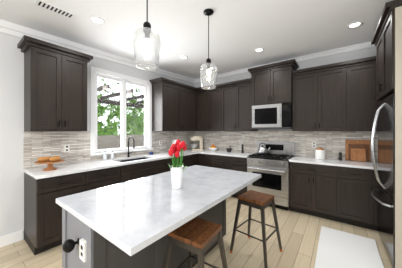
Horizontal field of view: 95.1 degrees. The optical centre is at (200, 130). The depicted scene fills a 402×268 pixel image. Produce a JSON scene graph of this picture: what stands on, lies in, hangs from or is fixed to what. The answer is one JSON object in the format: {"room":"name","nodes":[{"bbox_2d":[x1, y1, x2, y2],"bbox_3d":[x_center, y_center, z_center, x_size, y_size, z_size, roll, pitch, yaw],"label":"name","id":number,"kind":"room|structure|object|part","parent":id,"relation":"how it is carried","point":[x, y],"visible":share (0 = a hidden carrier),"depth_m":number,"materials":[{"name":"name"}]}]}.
{"room":"kitchen","nodes":[
{"label":"kitchen","id":0,"kind":"room"},
{"bbox_2d":[0,32,193,235],"bbox_3d":[-2.242,-0.053,2.625,0.100,2.950,6.930,0,0,37],"label":"wall","id":1,"kind":"structure","parent":0,"point":[11,136],"depth_m":2.34,"materials":[{"name":"paint"}]},
{"bbox_2d":[0,230,23,246],"bbox_3d":[-3.258,1.357,1.161,0.019,0.130,3.113,0,0,37],"label":"baseboard","id":2,"kind":"structure","parent":1,"relation":"attached to","point":[11,238],"depth_m":2.31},
{"bbox_2d":[21,39,88,130],"bbox_3d":[-2.004,-0.533,2.565,0.344,1.070,0.627,0,0,37],"label":"upper cabinet","id":3,"kind":"object","parent":1,"relation":"attached to","point":[55,87],"depth_m":2.40,"materials":[{"name":"brown wood"}]},
{"bbox_2d":[0,19,194,82],"bbox_3d":[-2.184,-1.274,2.582,0.045,0.396,6.730,0,0,37],"label":"crown molding","id":4,"kind":"structure","parent":1,"relation":"attached to","point":[12,29],"depth_m":2.86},
{"bbox_2d":[23,131,194,168],"bbox_3d":[-1.261,0.253,3.841,0.014,0.497,3.570,0,0,37],"label":"backsplash","id":5,"kind":"structure","parent":1,"relation":"attached to","point":[37,145],"depth_m":2.83,"materials":[{"name":"tile"}]},
{"bbox_2d":[64,144,69,151],"bbox_3d":[-2.036,0.265,2.790,0.004,0.115,0.070,0,0,37],"label":"electrical outlet plate","id":6,"kind":"object","parent":5,"relation":"attached to","point":[66,148],"depth_m":2.79,"materials":[{"name":"plastic"}]},
{"bbox_2d":[24,149,207,178],"bbox_3d":[-1.004,0.520,3.653,0.630,0.036,3.576,0,0,37],"label":"countertop","id":7,"kind":"structure","parent":1,"relation":"attached to","point":[60,170],"depth_m":2.67,"materials":[{"name":"stone"}]},
{"bbox_2d":[34,156,64,170],"bbox_3d":[-1.965,0.416,2.394,0.310,0.168,0.310,0,0,37],"label":"cake stand","id":8,"kind":"object","parent":7,"relation":"on","point":[49,161],"visible":1,"depth_m":2.36,"materials":[{"name":"brown wood"}]},
{"bbox_2d":[103,151,113,159],"bbox_3d":[-1.626,0.418,3.239,0.067,0.164,0.192,0,0,37],"label":"soap bottles","id":9,"kind":"object","parent":7,"relation":"on","point":[105,156],"visible":1,"depth_m":3.18,"materials":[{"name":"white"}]},
{"bbox_2d":[127,136,134,156],"bbox_3d":[-1.309,0.300,3.509,0.220,0.400,0.114,0,0,37],"label":"faucet","id":10,"kind":"object","parent":7,"relation":"on","point":[128,145],"visible":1,"depth_m":3.51,"materials":[{"name":"black metal"}]},
{"bbox_2d":[190,136,202,149],"bbox_3d":[-0.117,0.316,4.873,0.341,0.370,0.202,0,0,-14],"label":"stand mixer","id":11,"kind":"object","parent":7,"relation":"on","point":[196,138],"visible":1,"depth_m":4.82,"materials":[{"name":"beige metal"}]},
{"bbox_2d":[90,66,151,153],"bbox_3d":[-1.508,-0.350,3.593,0.120,1.465,1.266,0,0,37],"label":"window","id":12,"kind":"structure","parent":1,"relation":"in","point":[122,118],"depth_m":3.57,"materials":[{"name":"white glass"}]},
{"bbox_2d":[90,148,152,155],"bbox_3d":[-1.495,0.396,3.584,0.150,0.028,1.280,0,0,37],"label":"window sill","id":13,"kind":"structure","parent":1,"relation":"attached to","point":[121,151],"depth_m":3.46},
{"bbox_2d":[149,79,196,130],"bbox_3d":[-0.608,-0.557,4.438,0.344,1.118,1.159,0,0,37],"label":"upper cabinet","id":14,"kind":"object","parent":1,"relation":"attached to","point":[174,104],"depth_m":4.13,"materials":[{"name":"brown wood"}]},
{"bbox_2d":[0,196,391,267],"bbox_3d":[-0.349,1.472,1.215,4.820,0.100,6.930,0,0,37],"label":"floor","id":15,"kind":"structure","parent":0,"point":[299,234],"depth_m":2.28,"materials":[{"name":"brown wood"}]},
{"bbox_2d":[24,171,87,254],"bbox_3d":[-1.932,0.981,2.428,0.627,0.882,0.495,0,0,37],"label":"base cabinet","id":16,"kind":"object","parent":15,"relation":"on","point":[42,221],"depth_m":2.18,"materials":[{"name":"brown wood"}]},
{"bbox_2d":[88,166,123,190],"bbox_3d":[-1.638,0.981,2.823,0.627,0.882,0.490,0,0,37],"label":"base cabinet","id":17,"kind":"object","parent":15,"relation":"on","point":[100,178],"depth_m":2.65,"materials":[{"name":"brown wood"}]},
{"bbox_2d":[59,201,225,267],"bbox_3d":[-0.399,0.982,1.850,0.543,0.881,1.690,0,0,37],"label":"kitchen island","id":18,"kind":"object","parent":15,"relation":"on","point":[81,248],"depth_m":1.29,"materials":[{"name":"paint"}]},
{"bbox_3d":[-0.830,0.727,1.173,0.080,0.080,0.090,0,0,37],"label":"knob","id":19,"kind":"part","parent":18,"relation":"part of","materials":[{"name":"black metal"}]},
{"bbox_2d":[79,238,87,262],"bbox_3d":[-0.733,0.742,1.144,0.070,0.116,0.020,0,0,37],"label":"outlet","id":20,"kind":"object","parent":18,"relation":"attached to","point":[82,242],"depth_m":1.13,"materials":[{"name":"plastic"}]},
{"bbox_2d":[56,165,259,256],"bbox_3d":[-0.190,0.520,1.750,0.975,0.036,1.680,0,0,37],"label":"island countertop","id":21,"kind":"structure","parent":18,"relation":"on","point":[131,216],"depth_m":1.29,"materials":[{"name":"white stone"}]},
{"bbox_2d":[168,139,186,188],"bbox_3d":[-0.198,0.287,1.614,0.156,0.426,0.179,0,0,37],"label":"tulip vase","id":22,"kind":"object","parent":21,"relation":"on","point":[177,170],"visible":1,"depth_m":1.58,"materials":[{"name":"white ceramic"}]},
{"bbox_2d":[119,157,167,181],"bbox_3d":[-1.215,0.981,3.390,0.627,0.882,0.925,0,0,37],"label":"base cabinet","id":23,"kind":"object","parent":15,"relation":"on","point":[144,169],"depth_m":3.22,"materials":[{"name":"brown wood"}]},
{"bbox_2d":[168,155,191,171],"bbox_3d":[-0.687,0.981,4.099,0.627,0.882,0.842,0,0,37],"label":"base cabinet","id":24,"kind":"object","parent":15,"relation":"on","point":[187,160],"depth_m":4.03,"materials":[{"name":"brown wood"}]},
{"bbox_2d":[163,217,227,267],"bbox_3d":[-0.043,1.091,1.442,0.448,0.659,0.448,0,0,33],"label":"stool","id":25,"kind":"object","parent":15,"relation":"on","point":[199,237],"visible":0.98,"depth_m":1.39,"materials":[{"name":"brown wood"}]},
{"bbox_2d":[192,153,198,165],"bbox_3d":[-0.188,0.981,4.768,0.627,0.882,0.828,0,0,37],"label":"base cabinet","id":26,"kind":"object","parent":15,"relation":"on","point":[195,157],"depth_m":4.35,"materials":[{"name":"brown wood"}]},
{"bbox_2d":[199,154,210,166],"bbox_3d":[0.275,0.982,4.551,0.366,0.880,0.625,0,0,37],"label":"base cabinet","id":27,"kind":"object","parent":15,"relation":"on","point":[204,159],"depth_m":4.29,"materials":[{"name":"brown wood"}]},
{"bbox_2d":[211,155,226,168],"bbox_3d":[0.594,0.982,4.313,0.430,0.880,0.625,0,0,37],"label":"base cabinet","id":28,"kind":"object","parent":15,"relation":"on","point":[217,161],"depth_m":4.08,"materials":[{"name":"brown wood"}]},
{"bbox_2d":[227,156,247,197],"bbox_3d":[0.939,0.982,4.056,0.429,0.880,0.625,0,0,37],"label":"base cabinet","id":29,"kind":"object","parent":15,"relation":"on","point":[233,163],"depth_m":3.80,"materials":[{"name":"brown wood"}]},
{"bbox_2d":[230,190,281,267],"bbox_3d":[0.649,1.091,2.160,0.448,0.659,0.448,0,0,43],"label":"stool","id":30,"kind":"object","parent":15,"relation":"on","point":[261,201],"visible":1,"depth_m":2.13,"materials":[{"name":"brown wood"}]},
{"bbox_2d":[247,141,294,210],"bbox_3d":[1.387,0.827,3.652,0.754,1.190,0.710,0,0,37],"label":"gas range","id":31,"kind":"object","parent":15,"relation":"on","point":[271,167],"visible":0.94,"depth_m":3.42,"materials":[{"name":"silver metal"}]},
{"bbox_2d":[257,143,269,153],"bbox_3d":[1.323,0.362,3.865,0.268,0.233,0.210,0,0,37],"label":"kettle","id":32,"kind":"object","parent":31,"relation":"on","point":[262,150],"visible":1,"depth_m":3.81,"materials":[{"name":"silver metal"}]},
{"bbox_2d":[289,162,338,221],"bbox_3d":[1.998,0.982,3.268,0.669,0.880,0.627,0,0,37],"label":"base cabinet","id":33,"kind":"object","parent":15,"relation":"on","point":[338,194],"depth_m":2.99,"materials":[{"name":"brown wood"}]},
{"bbox_2d":[314,226,383,267],"bbox_3d":[1.713,1.416,2.141,0.580,0.012,1.040,0,0,37],"label":"floor mat","id":34,"kind":"object","parent":15,"relation":"on","point":[338,249],"visible":0.96,"depth_m":2.15,"materials":[{"name":"fabric"}]},
{"bbox_2d":[339,166,374,229],"bbox_3d":[2.435,0.982,2.942,0.420,0.880,0.627,0,0,37],"label":"base cabinet","id":35,"kind":"object","parent":15,"relation":"on","point":[356,185],"depth_m":2.69,"materials":[{"name":"brown wood"}]},
{"bbox_2d":[375,176,377,230],"bbox_3d":[2.960,0.982,2.551,0.890,0.880,0.627,0,0,37],"label":"base cabinet","id":36,"kind":"object","parent":15,"relation":"on","point":[376,182],"depth_m":2.55,"materials":[{"name":"brown wood"}]},
{"bbox_2d":[371,92,394,267],"bbox_3d":[2.434,0.522,1.928,0.949,1.800,0.880,0,0,37],"label":"refrigerator","id":37,"kind":"object","parent":15,"relation":"on","point":[385,119],"visible":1,"depth_m":2.05,"materials":[{"name":"grey metal"}]},
{"bbox_2d":[395,6,401,267],"bbox_3d":[2.207,0.122,1.507,0.858,2.600,0.020,0,0,37],"label":"end panel","id":38,"kind":"object","parent":15,"relation":"on","point":[398,137],"visible":0.96,"depth_m":1.74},
{"bbox_2d":[0,0,392,78],"bbox_3d":[-0.349,-1.417,1.215,4.820,0.318,6.930,0,0,37],"label":"ceiling","id":39,"kind":"structure","parent":0,"point":[240,31],"depth_m":2.47,"materials":[{"name":"paint"}]},
{"bbox_2d":[35,0,74,18],"bbox_3d":[-1.627,-1.360,2.061,0.120,0.018,0.340,0,0,37],"label":"ceiling vent","id":40,"kind":"object","parent":39,"relation":"in","point":[50,7],"visible":1,"depth_m":2.05,"materials":[{"name":"white metal"}]},
{"bbox_2d":[89,16,104,23],"bbox_3d":[-1.288,-1.373,2.282,0.168,0.012,0.168,0,0,28],"label":"recessed light","id":41,"kind":"object","parent":39,"relation":"in","point":[96,19],"depth_m":2.28,"materials":[{"name":"white"}]},
{"bbox_2d":[133,0,160,69],"bbox_3d":[-0.421,-0.937,1.436,0.208,0.867,0.208,0,0,37],"label":"pendant light","id":42,"kind":"object","parent":39,"relation":"hanging from","point":[146,30],"visible":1,"depth_m":1.40,"materials":[{"name":"clear glass"}]},
{"bbox_2d":[200,9,216,89],"bbox_3d":[0.089,-0.951,2.154,0.208,0.895,0.208,0,0,37],"label":"pendant light","id":43,"kind":"object","parent":39,"relation":"hanging from","point":[208,13],"visible":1,"depth_m":2.13,"materials":[{"name":"clear glass"}]},
{"bbox_2d":[254,48,263,51],"bbox_3d":[1.039,-1.442,3.279,0.168,0.012,0.168,0,0,28],"label":"recessed light","id":44,"kind":"object","parent":39,"relation":"in","point":[258,49],"depth_m":3.28,"materials":[{"name":"white"}]},
{"bbox_2d":[347,21,362,28],"bbox_3d":[2.096,-1.442,2.504,0.168,0.012,0.168,0,0,28],"label":"recessed light","id":45,"kind":"object","parent":39,"relation":"in","point":[356,24],"depth_m":2.50,"materials":[{"name":"white"}]},
{"bbox_2d":[194,46,375,158],"bbox_3d":[1.732,-0.053,3.923,4.720,2.950,0.100,0,0,37],"label":"wall","id":46,"kind":"structure","parent":0,"point":[351,55],"depth_m":3.47,"materials":[{"name":"paint"}]},
{"bbox_2d":[197,84,220,130],"bbox_3d":[0.259,-0.557,4.711,0.796,1.118,0.390,0,0,37],"label":"upper cabinet","id":47,"kind":"object","parent":46,"relation":"attached to","point":[208,101],"depth_m":4.56,"materials":[{"name":"brown wood"}]},
{"bbox_2d":[198,150,254,157],"bbox_3d":[0.616,0.520,4.279,1.218,0.036,0.636,0,0,37],"label":"countertop","id":48,"kind":"structure","parent":46,"relation":"attached to","point":[217,152],"depth_m":4.10,"materials":[{"name":"stone"}]},
{"bbox_2d":[208,144,217,150],"bbox_3d":[0.301,0.417,4.614,0.250,0.167,0.250,0,0,37],"label":"fruit bowl","id":49,"kind":"object","parent":48,"relation":"on","point":[212,148],"visible":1,"depth_m":4.56,"materials":[{"name":"white ceramic"}]},
{"bbox_2d":[221,79,256,130],"bbox_3d":[0.880,-0.557,4.248,0.754,1.118,0.390,0,0,37],"label":"upper cabinet","id":50,"kind":"object","parent":46,"relation":"attached to","point":[234,94],"depth_m":4.14,"materials":[{"name":"brown wood"}]},
{"bbox_2d":[249,102,295,129],"bbox_3d":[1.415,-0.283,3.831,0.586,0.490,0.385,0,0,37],"label":"microwave","id":51,"kind":"object","parent":46,"relation":"attached to","point":[261,115],"depth_m":3.69,"materials":[{"name":"silver metal"}]},
{"bbox_2d":[249,60,296,107],"bbox_3d":[1.486,-0.895,3.786,0.766,0.725,0.405,0,0,37],"label":"upper cabinet","id":52,"kind":"object","parent":46,"relation":"attached to","point":[274,85],"depth_m":3.60,"materials":[{"name":"brown wood"}]},
{"bbox_2d":[195,41,374,81],"bbox_3d":[1.648,-1.431,3.895,4.500,0.081,0.045,0,0,37],"label":"crown molding","id":53,"kind":"structure","parent":46,"relation":"attached to","point":[368,44],"depth_m":3.48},
{"bbox_2d":[195,130,377,161],"bbox_3d":[1.655,0.238,3.907,4.613,0.525,0.012,0,0,37],"label":"backsplash","id":54,"kind":"structure","parent":46,"relation":"attached to","point":[333,142],"depth_m":3.71,"materials":[{"name":"tile"}]},
{"bbox_2d":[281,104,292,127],"bbox_3d":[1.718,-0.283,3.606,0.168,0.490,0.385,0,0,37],"label":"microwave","id":55,"kind":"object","parent":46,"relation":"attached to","point":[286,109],"depth_m":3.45,"materials":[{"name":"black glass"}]},
{"bbox_2d":[289,61,348,130],"bbox_3d":[2.119,-0.557,3.324,0.793,1.118,0.389,0,0,37],"label":"upper cabinet","id":56,"kind":"object","parent":46,"relation":"attached to","point":[338,96],"depth_m":3.17,"materials":[{"name":"brown wood"}]},
{"bbox_2d":[289,156,377,169],"bbox_3d":[2.516,0.520,2.866,1.983,0.036,0.624,0,0,37],"label":"countertop","id":57,"kind":"structure","parent":46,"relation":"attached to","point":[299,159],"depth_m":2.94,"materials":[{"name":"stone"}]},
{"bbox_2d":[315,147,324,159],"bbox_3d":[2.126,0.395,3.280,0.150,0.212,0.150,0,0,37],"label":"canister","id":58,"kind":"object","parent":57,"relation":"on","point":[320,153],"visible":1,"depth_m":3.22,"materials":[{"name":"white ceramic"}]},
{"bbox_2d":[345,140,370,161],"bbox_3d":[2.623,0.324,3.077,0.320,0.343,0.130,0,0,37],"label":"cutting boards","id":59,"kind":"object","parent":57,"relation":"on","point":[357,150],"visible":1,"depth_m":3.06,"materials":[{"name":"brown wood"}]},
{"bbox_2d":[349,56,379,130],"bbox_3d":[2.755,-0.557,2.850,0.793,1.118,0.389,0,0,37],"label":"upper cabinet","id":60,"kind":"object","parent":46,"relation":"attached to","point":[363,105],"depth_m":2.85,"materials":[{"name":"brown wood"}]},
{"bbox_3d":[1.513,-0.053,-0.236,0.100,2.950,6.830,0,0,37],"label":"wall","id":61,"kind":"structure","parent":0,"visible":0},
{"bbox_2d":[371,0,401,100],"bbox_3d":[2.483,-0.837,1.930,0.921,0.858,0.983,0,0,37],"label":"upper cabinet","id":62,"kind":"object","parent":61,"relation":"attached to","point":[383,39],"visible":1,"depth_m":2.03,"materials":[{"name":"brown wood"}]},
{"label":"outside","id":63,"kind":"structure","parent":0,"visible":0},
{"bbox_2d":[97,77,143,134],"bbox_3d":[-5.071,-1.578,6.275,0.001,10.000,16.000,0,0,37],"label":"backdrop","id":64,"kind":"structure","parent":63,"point":[101,120],"depth_m":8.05,"materials":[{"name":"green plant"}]},
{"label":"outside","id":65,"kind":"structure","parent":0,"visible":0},
{"bbox_2d":[97,85,143,107],"bbox_3d":[-1.814,0.527,4.470,1.380,2.790,7.000,0,0,37],"label":"pergola","id":66,"kind":"object","parent":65,"point":[103,101],"depth_m":4.61,"materials":[{"name":"brown wood"}]},
{"bbox_2d":[97,135,143,149],"bbox_3d":[-2.569,1.047,8.712,0.100,1.750,5.100,0,0,37],"label":"fence","id":67,"kind":"object","parent":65,"point":[107,143],"depth_m":7.37,"materials":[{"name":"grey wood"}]}
]}

